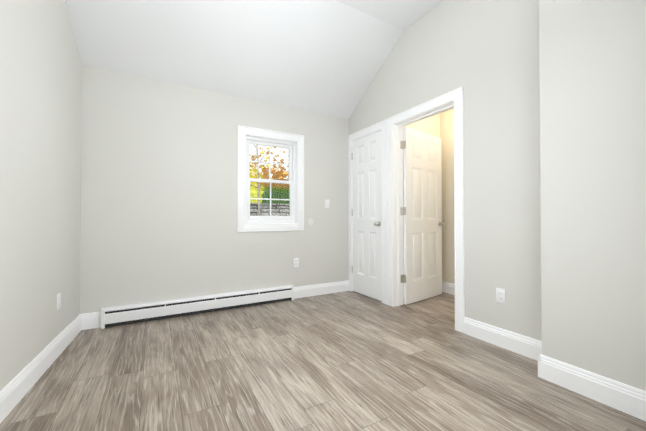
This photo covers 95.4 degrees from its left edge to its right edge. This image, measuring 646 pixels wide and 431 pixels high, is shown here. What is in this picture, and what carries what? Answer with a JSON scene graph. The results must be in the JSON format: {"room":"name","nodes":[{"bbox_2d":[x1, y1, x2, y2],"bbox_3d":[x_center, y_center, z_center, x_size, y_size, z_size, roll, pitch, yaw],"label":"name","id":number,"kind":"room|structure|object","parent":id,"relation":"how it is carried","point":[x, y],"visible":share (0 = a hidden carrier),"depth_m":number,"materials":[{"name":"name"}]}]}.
{"room":"empty bedroom","nodes":[
{"label":"empty bedroom","id":0,"kind":"room"},
{"bbox_2d":[0,0,81,390],"bbox_3d":[-1.060,-0.662,0.259,0.120,3.300,5.448,0,-1,-26],"label":"wall","id":1,"kind":"structure","parent":0,"point":[40,134],"depth_m":1.81,"materials":[{"name":"beige paint"}]},
{"bbox_2d":[0,314,81,422],"bbox_3d":[-1.001,0.919,0.276,0.016,0.140,5.200,0,-1,-26],"label":"baseboard","id":2,"kind":"structure","parent":1,"relation":"attached to","point":[17,388],"depth_m":1.76,"materials":[{"name":"white paint"}]},
{"bbox_2d":[57,293,60,309],"bbox_3d":[-1.917,0.624,2.134,0.009,0.115,0.070,0,-1,-26],"label":"electrical outlet","id":3,"kind":"object","parent":1,"relation":"attached to","point":[58,301],"visible":1,"depth_m":2.12,"materials":[{"name":"white plastic"}]},
{"bbox_2d":[80,65,348,313],"bbox_3d":[-0.463,-0.625,3.658,4.167,3.300,0.120,0,-1,-30],"label":"wall","id":4,"kind":"structure","parent":0,"point":[158,190],"depth_m":3.03,"materials":[{"name":"beige paint"}]},
{"bbox_2d":[80,311,100,329],"bbox_3d":[-2.085,0.944,2.636,0.154,0.140,0.016,0,-1,-30],"label":"baseboard","id":5,"kind":"structure","parent":4,"relation":"attached to","point":[92,320],"depth_m":2.63,"materials":[{"name":"white paint"}]},
{"bbox_2d":[101,285,293,328],"bbox_3d":[-1.183,0.932,3.119,1.885,0.174,0.068,0,-1,-30],"label":"heater","id":6,"kind":"object","parent":4,"relation":"attached to","point":[134,313],"visible":1,"depth_m":2.99,"materials":[{"name":"white metal"}]},
{"bbox_2d":[237,125,303,231],"bbox_3d":[-0.632,-0.411,3.555,0.828,1.198,0.148,0,-1,-30],"label":"double-hung window","id":7,"kind":"structure","parent":4,"relation":"in","point":[293,220],"depth_m":3.53,"materials":[{"name":"white paint"}]},
{"bbox_2d":[294,258,298,266],"bbox_3d":[-0.332,0.585,3.644,0.070,0.115,0.009,0,-1,-30],"label":"electrical outlet","id":8,"kind":"object","parent":4,"relation":"attached to","point":[296,262],"visible":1,"depth_m":3.65,"materials":[{"name":"white plastic"}]},
{"bbox_2d":[307,218,312,224],"bbox_3d":[-0.159,0.081,3.749,0.087,0.087,0.008,0,-1,-30],"label":"round cover plate","id":9,"kind":"object","parent":4,"relation":"attached to","point":[310,221],"visible":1,"depth_m":3.75,"materials":[{"name":"paint"}]},
{"bbox_2d":[294,280,348,298],"bbox_3d":[-0.006,0.957,3.824,0.852,0.140,0.016,0,-1,-30],"label":"baseboard","id":10,"kind":"structure","parent":4,"relation":"attached to","point":[318,289],"depth_m":3.81,"materials":[{"name":"white paint"}]},
{"bbox_2d":[325,200,329,207],"bbox_3d":[0.059,-0.153,3.874,0.070,0.115,0.013,0,-1,-30],"label":"light switch","id":11,"kind":"object","parent":4,"relation":"attached to","point":[327,203],"visible":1,"depth_m":3.87,"materials":[{"name":"white plastic"}]},
{"bbox_2d":[65,0,403,118],"bbox_3d":[-0.858,-1.686,2.845,3.370,0.836,1.160,0,-1,-30],"label":"ceiling","id":12,"kind":"structure","parent":0,"point":[327,57],"depth_m":2.86,"materials":[{"name":"white paint"}]},
{"bbox_2d":[0,291,645,430],"bbox_3d":[0.701,1.059,1.247,4.520,0.120,5.430,0,-1,-30],"label":"floor","id":13,"kind":"structure","parent":0,"point":[348,361],"depth_m":1.80,"materials":[{"name":"brown wood"}]},
{"bbox_2d":[336,0,442,29],"bbox_3d":[0.489,-2.079,0.492,3.370,0.100,4.270,0,-1,-30],"label":"ceiling","id":14,"kind":"structure","parent":0,"point":[403,14],"depth_m":2.85,"materials":[{"name":"white paint"}]},
{"bbox_2d":[403,113,439,227],"bbox_3d":[1.179,-0.623,3.824,0.910,3.300,0.100,0,-1,-30],"label":"wall","id":15,"kind":"structure","parent":0,"point":[430,125],"depth_m":3.90,"materials":[{"name":"beige paint"}]},
{"bbox_2d":[349,0,541,340],"bbox_3d":[1.026,-0.632,3.034,0.140,3.300,2.440,0,-1,-30],"label":"wall","id":16,"kind":"structure","parent":0,"point":[484,54],"depth_m":2.35,"materials":[{"name":"beige paint"}]},
{"bbox_2d":[352,131,381,300],"bbox_3d":[0.564,0.004,3.742,0.172,2.025,0.615,0,-1,-30],"label":"closet door","id":17,"kind":"structure","parent":16,"relation":"in","point":[367,243],"depth_m":3.71,"materials":[{"name":"white paint"}]},
{"bbox_2d":[348,119,386,304],"bbox_3d":[0.607,-0.004,3.761,0.146,2.060,0.650,0,-1,-30],"label":"door frame","id":18,"kind":"structure","parent":16,"relation":"attached to","point":[352,199],"depth_m":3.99,"materials":[{"name":"white paint"}]},
{"bbox_2d":[402,127,444,304],"bbox_3d":[1.230,0.002,3.593,0.780,2.025,0.172,0,-1,-39],"label":"door","id":19,"kind":"structure","parent":16,"relation":"in","point":[424,223],"depth_m":3.55,"materials":[{"name":"white paint"}]},
{"bbox_2d":[387,86,464,332],"bbox_3d":[1.044,-0.049,2.995,0.176,2.133,0.961,0,-1,-30],"label":"door frame","id":20,"kind":"structure","parent":16,"relation":"attached to","point":[456,96],"depth_m":3.15,"materials":[{"name":"white paint"}]},
{"bbox_2d":[400,305,454,325],"bbox_3d":[1.075,1.014,3.001,0.048,0.008,0.775,0,-1,-30],"label":"threshold","id":21,"kind":"object","parent":16,"relation":"attached to","point":[435,317],"depth_m":2.98,"materials":[{"name":"brown wood"}]},
{"bbox_2d":[496,288,504,303],"bbox_3d":[1.369,0.620,2.267,0.009,0.115,0.070,0,-1,-30],"label":"electrical outlet","id":22,"kind":"object","parent":16,"relation":"attached to","point":[500,295],"visible":1,"depth_m":2.27,"materials":[{"name":"white plastic"}]},
{"bbox_2d":[464,317,541,360],"bbox_3d":[1.385,0.940,2.232,0.016,0.140,0.680,0,-1,-30],"label":"baseboard","id":23,"kind":"structure","parent":16,"relation":"attached to","point":[526,346],"depth_m":2.23,"materials":[{"name":"white paint"}]},
{"bbox_2d":[440,108,454,283],"bbox_3d":[2.325,-0.634,2.856,0.120,3.300,4.040,0,-1,-30],"label":"wall","id":24,"kind":"structure","parent":0,"point":[447,136],"depth_m":3.90,"materials":[{"name":"beige paint"}]},
{"bbox_2d":[442,281,454,294],"bbox_3d":[2.430,0.943,2.518,0.016,0.140,3.380,0,-1,-30],"label":"baseboard","id":25,"kind":"structure","parent":24,"relation":"attached to","point":[448,288],"depth_m":3.87,"materials":[{"name":"white paint"}]},
{"bbox_2d":[539,0,645,390],"bbox_3d":[2.238,-0.657,0.681,0.370,3.300,2.890,0,-1,-30],"label":"wall","id":26,"kind":"structure","parent":0,"point":[592,58],"depth_m":1.61,"materials":[{"name":"beige paint"}]},
{"bbox_2d":[538,354,541,377],"bbox_3d":[1.449,0.936,1.887,0.246,0.140,0.016,0,-1,-30],"label":"baseboard return","id":27,"kind":"object","parent":26,"relation":"attached to","point":[539,367],"visible":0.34,"depth_m":1.82,"materials":[{"name":"white paint"}]},
{"bbox_2d":[541,355,645,420],"bbox_3d":[2.041,0.922,0.620,0.016,0.140,2.770,0,-1,-30],"label":"baseboard","id":28,"kind":"structure","parent":26,"relation":"attached to","point":[624,398],"depth_m":1.59,"materials":[{"name":"white paint"}]},
{"label":"outside","id":29,"kind":"structure","parent":0,"visible":0},
{"bbox_2d":[250,144,288,194],"bbox_3d":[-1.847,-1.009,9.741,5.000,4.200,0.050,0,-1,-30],"label":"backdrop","id":30,"kind":"structure","parent":29,"point":[279,155],"depth_m":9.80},
{"bbox_3d":[-2.944,1.269,11.434,22.000,0.280,15.880,0,-1,-30],"label":"ground","id":31,"kind":"structure","parent":29,"visible":0},
{"bbox_2d":[250,144,275,215],"bbox_3d":[-1.687,-0.884,7.420,1.055,3.902,0.557,0,-1,-30],"label":"tree","id":32,"kind":"object","parent":31,"relation":"on","point":[266,158],"depth_m":7.45,"materials":[{"name":"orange plant"}]},
{"bbox_3d":[-1.540,0.565,9.186,5.800,1.080,1.110,0,-1,-30],"label":"terrace","id":33,"kind":"object","parent":31,"relation":"on","visible":0},
{"bbox_2d":[250,203,288,215],"bbox_3d":[-1.514,-0.173,9.148,5.790,0.386,0.285,0,-1,-30],"label":"stone wall","id":34,"kind":"structure","parent":33,"relation":"on","point":[281,210],"depth_m":8.97,"materials":[{"name":"grey stone"}]},
{"bbox_3d":[-1.701,-0.142,9.476,5.800,0.340,0.460,0,-1,-30],"label":"terrace","id":35,"kind":"object","parent":33,"relation":"on","visible":0},
{"bbox_2d":[250,190,263,202],"bbox_3d":[-2.185,-0.551,9.260,1.248,0.517,0.253,0,-1,-30],"label":"bush","id":36,"kind":"object","parent":35,"relation":"on","point":[255,194],"depth_m":9.20,"materials":[{"name":"yellow plant"}]},
{"bbox_2d":[262,190,284,203],"bbox_3d":[-1.616,-0.556,9.565,0.887,0.537,0.232,0,-1,-34],"label":"bush","id":37,"kind":"object","parent":35,"relation":"on","point":[276,195],"depth_m":9.47,"materials":[{"name":"green plant"}]},
{"bbox_2d":[284,191,288,203],"bbox_3d":[-1.012,-0.587,9.918,0.752,0.597,0.278,0,-1,-30],"label":"bush","id":38,"kind":"object","parent":35,"relation":"on","point":[286,195],"depth_m":9.73,"materials":[{"name":"green plant"}]}
]}

